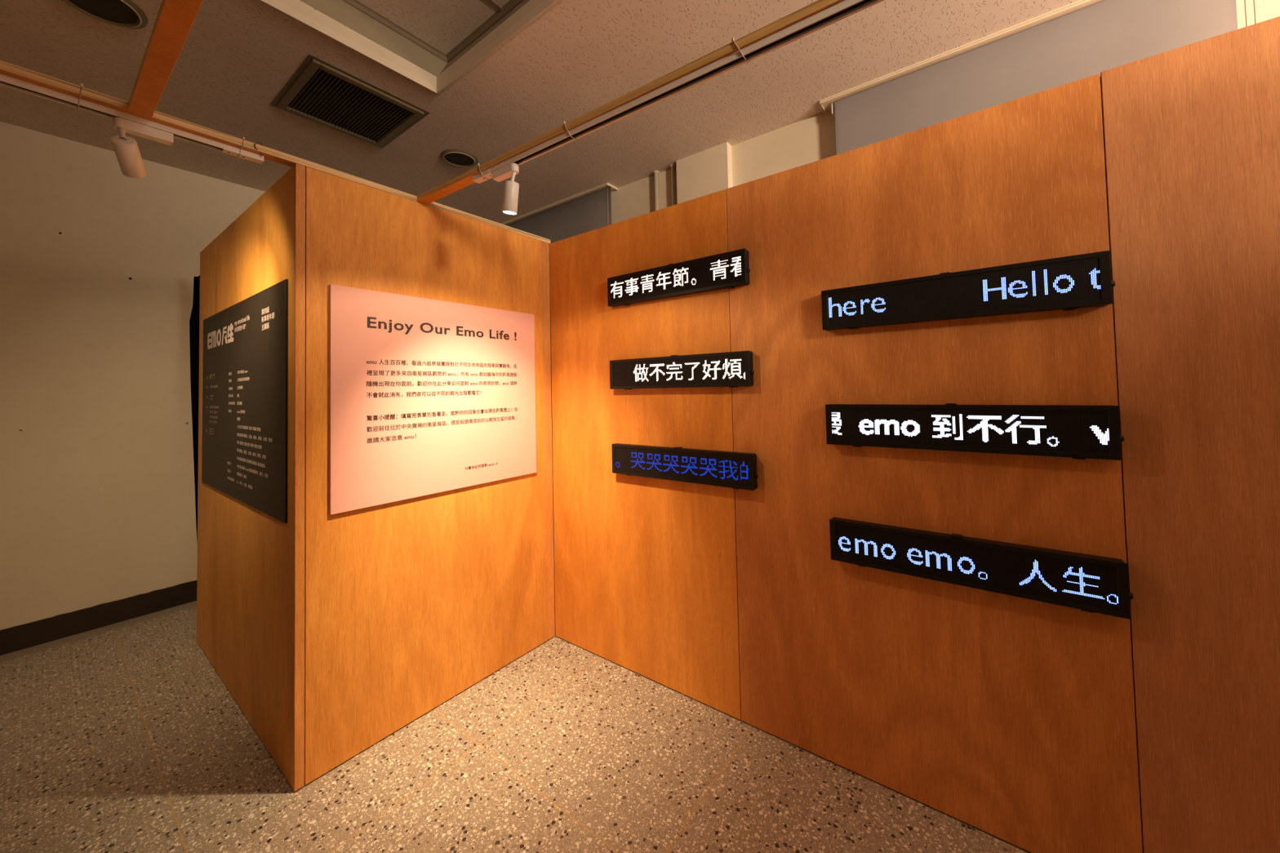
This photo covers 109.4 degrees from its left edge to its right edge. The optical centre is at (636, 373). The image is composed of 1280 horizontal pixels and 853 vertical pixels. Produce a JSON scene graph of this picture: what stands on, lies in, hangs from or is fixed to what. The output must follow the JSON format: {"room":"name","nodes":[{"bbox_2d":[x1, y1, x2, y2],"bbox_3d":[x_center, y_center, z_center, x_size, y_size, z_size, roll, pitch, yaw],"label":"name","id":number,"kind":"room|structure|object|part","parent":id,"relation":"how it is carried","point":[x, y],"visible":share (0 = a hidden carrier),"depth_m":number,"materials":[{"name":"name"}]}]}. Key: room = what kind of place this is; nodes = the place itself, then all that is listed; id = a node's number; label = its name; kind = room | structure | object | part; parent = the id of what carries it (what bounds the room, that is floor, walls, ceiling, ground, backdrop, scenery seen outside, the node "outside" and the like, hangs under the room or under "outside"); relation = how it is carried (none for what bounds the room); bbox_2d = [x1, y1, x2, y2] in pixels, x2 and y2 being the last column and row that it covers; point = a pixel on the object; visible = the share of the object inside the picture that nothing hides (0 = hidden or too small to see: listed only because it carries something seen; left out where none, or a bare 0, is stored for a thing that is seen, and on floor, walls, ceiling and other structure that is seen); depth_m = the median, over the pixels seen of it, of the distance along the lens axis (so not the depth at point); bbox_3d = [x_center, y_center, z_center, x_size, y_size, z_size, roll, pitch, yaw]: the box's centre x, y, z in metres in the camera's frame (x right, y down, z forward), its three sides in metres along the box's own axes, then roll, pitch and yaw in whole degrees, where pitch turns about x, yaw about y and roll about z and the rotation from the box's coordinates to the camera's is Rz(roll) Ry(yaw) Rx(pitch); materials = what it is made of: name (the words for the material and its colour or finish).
{"room":"museum","nodes":[
{"label":"museum","id":0,"kind":"room"},
{"bbox_2d":[0,121,265,630],"bbox_3d":[-3.856,0.071,2.879,0.150,3.237,6.045,-3,-2,37],"label":"wall","id":1,"kind":"structure","parent":0,"point":[97,486],"depth_m":3.04,"materials":[{"name":"beige paint"}]},
{"bbox_2d":[0,580,196,655],"bbox_3d":[-3.758,1.610,2.781,0.012,0.151,6.045,-3,-2,37],"label":"baseboard","id":2,"kind":"structure","parent":1,"relation":"attached to","point":[15,638],"depth_m":3.00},
{"bbox_2d":[0,549,1031,852],"bbox_3d":[-0.719,1.597,0.468,7.946,0.100,6.045,-3,-2,37],"label":"floor","id":3,"kind":"structure","parent":0,"point":[125,736],"depth_m":1.79,"materials":[{"name":"stone"}]},
{"bbox_2d":[196,163,305,791],"bbox_3d":[-2.033,0.413,2.321,1.792,2.440,0.032,-3,-2,37],"label":"wall","id":4,"kind":"structure","parent":3,"relation":"on","point":[251,574],"depth_m":2.01,"materials":[{"name":"brown wood"}]},
{"bbox_2d":[189,275,199,541],"bbox_3d":[-2.864,0.494,2.992,0.532,2.317,0.061,-3,-2,37],"label":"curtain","id":5,"kind":"object","parent":4,"relation":"hanging from","point":[194,317],"visible":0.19,"depth_m":3.08,"materials":[{"name":"fabric"}]},
{"bbox_2d":[201,279,288,523],"bbox_3d":[-2.022,0.134,2.291,1.544,0.983,0.009,-3,-2,37],"label":"board","id":6,"kind":"object","parent":4,"relation":"attached to","point":[245,359],"visible":1,"depth_m":2.13,"materials":[{"name":"black"}]},
{"bbox_2d":[304,166,555,785],"bbox_3d":[-0.938,0.390,2.324,0.052,2.440,1.293,-3,-2,37],"label":"wall","id":7,"kind":"structure","parent":3,"relation":"on","point":[410,604],"depth_m":2.12,"materials":[{"name":"brown wood"}]},
{"bbox_2d":[0,59,550,244],"bbox_3d":[-1.402,-0.853,1.790,0.053,0.026,2.762,-3,-2,37],"label":"batten","id":8,"kind":"object","parent":7,"relation":"on","point":[7,68],"visible":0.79,"depth_m":1.60,"materials":[{"name":"brown wood"}]},
{"bbox_2d":[0,73,263,164],"bbox_3d":[-1.835,-0.836,1.249,0.034,0.022,1.277,-3,-2,37],"label":"track","id":9,"kind":"object","parent":8,"relation":"attached to","point":[6,81],"visible":1,"depth_m":1.45,"materials":[{"name":"white metal"}]},
{"bbox_2d":[77,83,83,109],"bbox_3d":[-1.712,-0.850,1.395,0.081,0.058,0.010,-3,-2,37],"label":"cable tie","id":10,"kind":"object","parent":9,"relation":"attached to","point":[81,84],"visible":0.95,"depth_m":1.38,"materials":[{"name":"plastic"}]},
{"bbox_2d":[110,116,173,178],"bbox_3d":[-1.622,-0.733,1.488,0.122,0.179,0.143,-3,-2,37],"label":"track spotlight","id":11,"kind":"object","parent":9,"relation":"hanging from","point":[126,148],"visible":1,"depth_m":1.47,"materials":[{"name":"white metal"}]},
{"bbox_3d":[-1.640,-0.764,1.447,0.081,0.075,0.021,-3,-2,37],"label":"stem","id":12,"kind":"part","parent":11,"relation":"part of","materials":[{"name":"white metal"}]},
{"bbox_2d":[236,137,244,157],"bbox_3d":[-1.483,-0.845,1.697,0.081,0.058,0.010,-3,-2,37],"label":"cable tie","id":13,"kind":"object","parent":9,"relation":"attached to","point":[243,138],"visible":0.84,"depth_m":1.68,"materials":[{"name":"plastic"}]},
{"bbox_2d":[128,0,203,116],"bbox_3d":[0.072,-0.934,0.217,4.200,0.026,0.053,-3,-2,37],"label":"ceiling beam","id":14,"kind":"structure","parent":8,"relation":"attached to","point":[175,19],"depth_m":1.21,"materials":[{"name":"brown wood"}]},
{"bbox_2d":[253,142,263,155],"bbox_3d":[-1.431,-0.854,1.738,0.011,0.046,0.084,-1,-2,-6],"label":"power cable","id":15,"kind":"object","parent":8,"relation":"on","point":[256,142],"visible":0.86,"depth_m":1.71,"materials":[{"name":"plastic"}]},
{"bbox_2d":[328,284,536,515],"bbox_3d":[-0.934,0.108,2.290,0.015,0.946,1.073,-3,-2,37],"label":"board","id":16,"kind":"object","parent":7,"relation":"attached to","point":[427,396],"visible":1,"depth_m":2.16,"materials":[{"name":"pink"}]},
{"bbox_2d":[417,0,843,204],"bbox_3d":[0.668,-0.922,0.999,4.203,0.026,0.052,-3,-2,35],"label":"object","id":17,"kind":"object","parent":7,"relation":"on","point":[464,180],"visible":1,"depth_m":1.44,"materials":[{"name":"brown wood"}]},
{"bbox_2d":[472,0,884,183],"bbox_3d":[0.761,-0.902,0.930,3.569,0.022,0.034,-3,-2,35],"label":"track","id":18,"kind":"object","parent":17,"relation":"attached to","point":[843,9],"visible":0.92,"depth_m":1.33,"materials":[{"name":"white metal"}]},
{"bbox_2d":[492,163,519,214],"bbox_3d":[-0.528,-0.734,1.821,0.158,0.203,0.068,-3,-2,37],"label":"track spotlight","id":19,"kind":"object","parent":18,"relation":"hanging from","point":[511,189],"visible":1,"depth_m":1.78,"materials":[{"name":"white metal"}]},
{"bbox_3d":[-0.489,-0.779,1.800,0.021,0.067,0.045,-1,-2,0],"label":"stem","id":20,"kind":"part","parent":19,"relation":"part of","materials":[{"name":"white metal"}]},
{"bbox_2d":[563,120,577,140],"bbox_3d":[-0.235,-0.874,1.635,0.024,0.058,0.059,-3,-2,37],"label":"cable tie","id":21,"kind":"object","parent":18,"relation":"attached to","point":[563,121],"visible":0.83,"depth_m":1.62,"materials":[{"name":"plastic"}]},
{"bbox_2d":[731,37,748,63],"bbox_3d":[0.291,-0.897,1.263,0.030,0.058,0.059,-3,-2,37],"label":"cable tie","id":22,"kind":"object","parent":18,"relation":"attached to","point":[732,38],"visible":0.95,"depth_m":1.25,"materials":[{"name":"plastic"}]},
{"bbox_2d":[549,16,1279,852],"bbox_3d":[1.448,0.306,1.356,4.920,2.444,0.052,-3,-2,37],"label":"wall","id":23,"kind":"structure","parent":3,"relation":"on","point":[1037,726],"depth_m":1.52,"materials":[{"name":"brown wood"}]},
{"bbox_3d":[-0.036,0.371,2.459,1.217,2.434,0.012,-3,-2,37],"label":"plywood panel","id":24,"kind":"part","parent":23,"relation":"part of","materials":[{"name":"brown wood"}]},
{"bbox_2d":[607,248,750,306],"bbox_3d":[0.179,-0.467,2.276,0.823,0.166,0.039,-3,-2,37],"label":"led sign","id":25,"kind":"object","parent":23,"relation":"attached to","point":[730,269],"visible":1,"depth_m":2.22,"materials":[{"name":"black plastic"}]},
{"bbox_2d":[609,350,754,389],"bbox_3d":[0.192,-0.009,2.259,0.823,0.166,0.039,-3,-2,37],"label":"led sign","id":26,"kind":"object","parent":23,"relation":"attached to","point":[727,369],"visible":1,"depth_m":2.20,"materials":[{"name":"black plastic"}]},
{"bbox_2d":[611,443,758,490],"bbox_3d":[0.205,0.447,2.242,0.823,0.166,0.039,-3,-2,37],"label":"led sign","id":27,"kind":"object","parent":23,"relation":"attached to","point":[731,469],"visible":1,"depth_m":2.19,"materials":[{"name":"black plastic"}]},
{"bbox_3d":[0.943,0.327,1.715,1.237,2.434,0.012,-3,-2,37],"label":"plywood panel","id":28,"kind":"part","parent":23,"relation":"part of","materials":[{"name":"brown wood"}]},
{"bbox_2d":[821,250,1115,330],"bbox_3d":[1.083,-0.269,1.585,0.823,0.166,0.039,-3,-2,37],"label":"led sign","id":29,"kind":"object","parent":23,"relation":"attached to","point":[1071,282],"visible":1,"depth_m":1.52,"materials":[{"name":"black plastic"}]},
{"bbox_3d":[1.406,-0.266,1.339,0.012,0.020,0.020,-3,-2,37],"label":"knob","id":30,"kind":"part","parent":29,"relation":"part of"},
{"bbox_2d":[825,403,1124,460],"bbox_3d":[1.093,0.186,1.570,0.823,0.166,0.039,-3,-2,37],"label":"led sign","id":31,"kind":"object","parent":23,"relation":"attached to","point":[1078,432],"visible":1,"depth_m":1.50,"materials":[{"name":"black plastic"}]},
{"bbox_3d":[1.416,0.189,1.324,0.012,0.020,0.020,-3,-2,37],"label":"knob","id":32,"kind":"part","parent":31,"relation":"part of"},
{"bbox_2d":[829,517,1133,619],"bbox_3d":[1.103,0.638,1.555,0.823,0.166,0.039,-3,-2,37],"label":"led sign","id":33,"kind":"object","parent":23,"relation":"attached to","point":[1088,583],"visible":1,"depth_m":1.49,"materials":[{"name":"black plastic"}]},
{"bbox_3d":[1.426,0.642,1.310,0.012,0.020,0.020,-3,-2,37],"label":"knob","id":34,"kind":"part","parent":33,"relation":"part of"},
{"bbox_3d":[1.451,0.310,1.361,4.920,2.436,0.040,-3,-2,37],"label":"stud frame","id":35,"kind":"part","parent":23,"relation":"part of","materials":[{"name":"brown wood"}]},
{"bbox_3d":[1.929,0.280,0.965,1.236,2.438,0.012,-3,-2,37],"label":"plywood panel","id":36,"kind":"part","parent":23,"relation":"part of","materials":[{"name":"brown wood"}]},
{"bbox_2d":[0,0,1078,223],"bbox_3d":[-0.749,-1.898,0.638,7.946,0.423,6.195,-3,-2,37],"label":"ceiling","id":37,"kind":"structure","parent":0,"point":[577,57],"depth_m":2.51,"materials":[{"name":"white paint"}]},
{"bbox_2d":[62,0,148,28],"bbox_3d":[-2.326,-1.603,1.964,0.288,0.015,0.288,-3,-2,37],"label":"ceiling speaker","id":38,"kind":"object","parent":37,"relation":"attached to","point":[126,14],"visible":1,"depth_m":2.01,"materials":[{"name":"grey metal"}]},
{"bbox_2d":[270,53,430,147],"bbox_3d":[-1.715,-1.591,2.730,0.645,0.016,0.628,-3,-2,37],"label":"ceiling vent","id":39,"kind":"object","parent":37,"relation":"in","point":[319,91],"visible":1,"depth_m":2.68,"materials":[{"name":"black metal"}]},
{"bbox_2d":[258,0,559,93],"bbox_3d":[-0.821,-1.848,0.893,2.910,0.371,2.652,-3,-2,37],"label":"trim","id":40,"kind":"structure","parent":37,"relation":"attached to","point":[353,14],"depth_m":2.37,"materials":[{"name":"paint"}]},
{"bbox_2d":[440,149,478,167],"bbox_3d":[-1.305,-1.581,3.341,0.260,0.015,0.260,-3,-2,37],"label":"ceiling speaker","id":41,"kind":"object","parent":37,"relation":"attached to","point":[456,157],"visible":1,"depth_m":3.33,"materials":[{"name":"grey metal"}]},
{"bbox_2d":[486,0,503,11],"bbox_3d":[-1.520,-2.000,1.434,0.020,0.009,2.604,-3,-2,37],"label":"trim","id":42,"kind":"structure","parent":37,"relation":"attached to","point":[494,3],"depth_m":2.44,"materials":[{"name":"grey metal"}]},
{"bbox_2d":[551,0,1279,549],"bbox_3d":[1.099,-0.033,2.956,7.946,3.237,0.223,-3,-2,37],"label":"wall","id":43,"kind":"structure","parent":0,"point":[724,166],"depth_m":3.19,"materials":[{"name":"beige paint"}]},
{"bbox_2d":[501,182,617,426],"bbox_3d":[-0.904,-0.536,4.351,1.817,2.056,0.140,-3,-2,37],"label":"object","id":44,"kind":"structure","parent":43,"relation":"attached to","point":[588,210],"depth_m":4.11,"materials":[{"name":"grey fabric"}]},
{"bbox_3d":[-0.925,-1.553,4.383,1.817,0.019,0.139,-3,-2,37],"label":"head rail","id":45,"kind":"part","parent":44,"relation":"part of","materials":[{"name":"beige metal"}]},
{"bbox_2d":[653,170,659,210],"bbox_3d":[0.190,0.006,3.566,0.053,3.235,0.053,-3,-2,37],"label":"conduit pipe","id":46,"kind":"object","parent":43,"relation":"attached to","point":[655,173],"visible":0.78,"depth_m":3.60,"materials":[{"name":"white metal"}]},
{"bbox_2d":[669,164,675,205],"bbox_3d":[0.316,0.000,3.470,0.050,3.235,0.050,-3,-2,37],"label":"conduit pipe","id":47,"kind":"object","parent":43,"relation":"attached to","point":[672,166],"visible":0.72,"depth_m":3.50,"materials":[{"name":"grey metal"}]},
{"bbox_2d":[819,0,1256,154],"bbox_3d":[1.850,-0.661,2.257,1.699,2.056,0.140,-3,-2,37],"label":"roller blind","id":48,"kind":"object","parent":43,"relation":"attached to","point":[1080,39],"visible":0.06,"depth_m":2.21,"materials":[{"name":"beige fabric"}]},
{"bbox_3d":[1.828,-1.679,2.289,1.699,0.019,0.139,-3,-2,37],"label":"head rail","id":49,"kind":"part","parent":48,"relation":"part of","materials":[{"name":"beige metal"}]},
{"bbox_3d":[2.438,-0.885,1.788,0.005,1.611,0.004,-3,-2,37],"label":"bead chain","id":50,"kind":"part","parent":48,"relation":"part of","materials":[{"name":"white plastic"}]},
{"bbox_3d":[2.456,-0.886,1.775,0.005,1.611,0.004,-3,-2,37],"label":"bead chain","id":51,"kind":"part","parent":48,"relation":"part of","materials":[{"name":"white plastic"}]}
]}

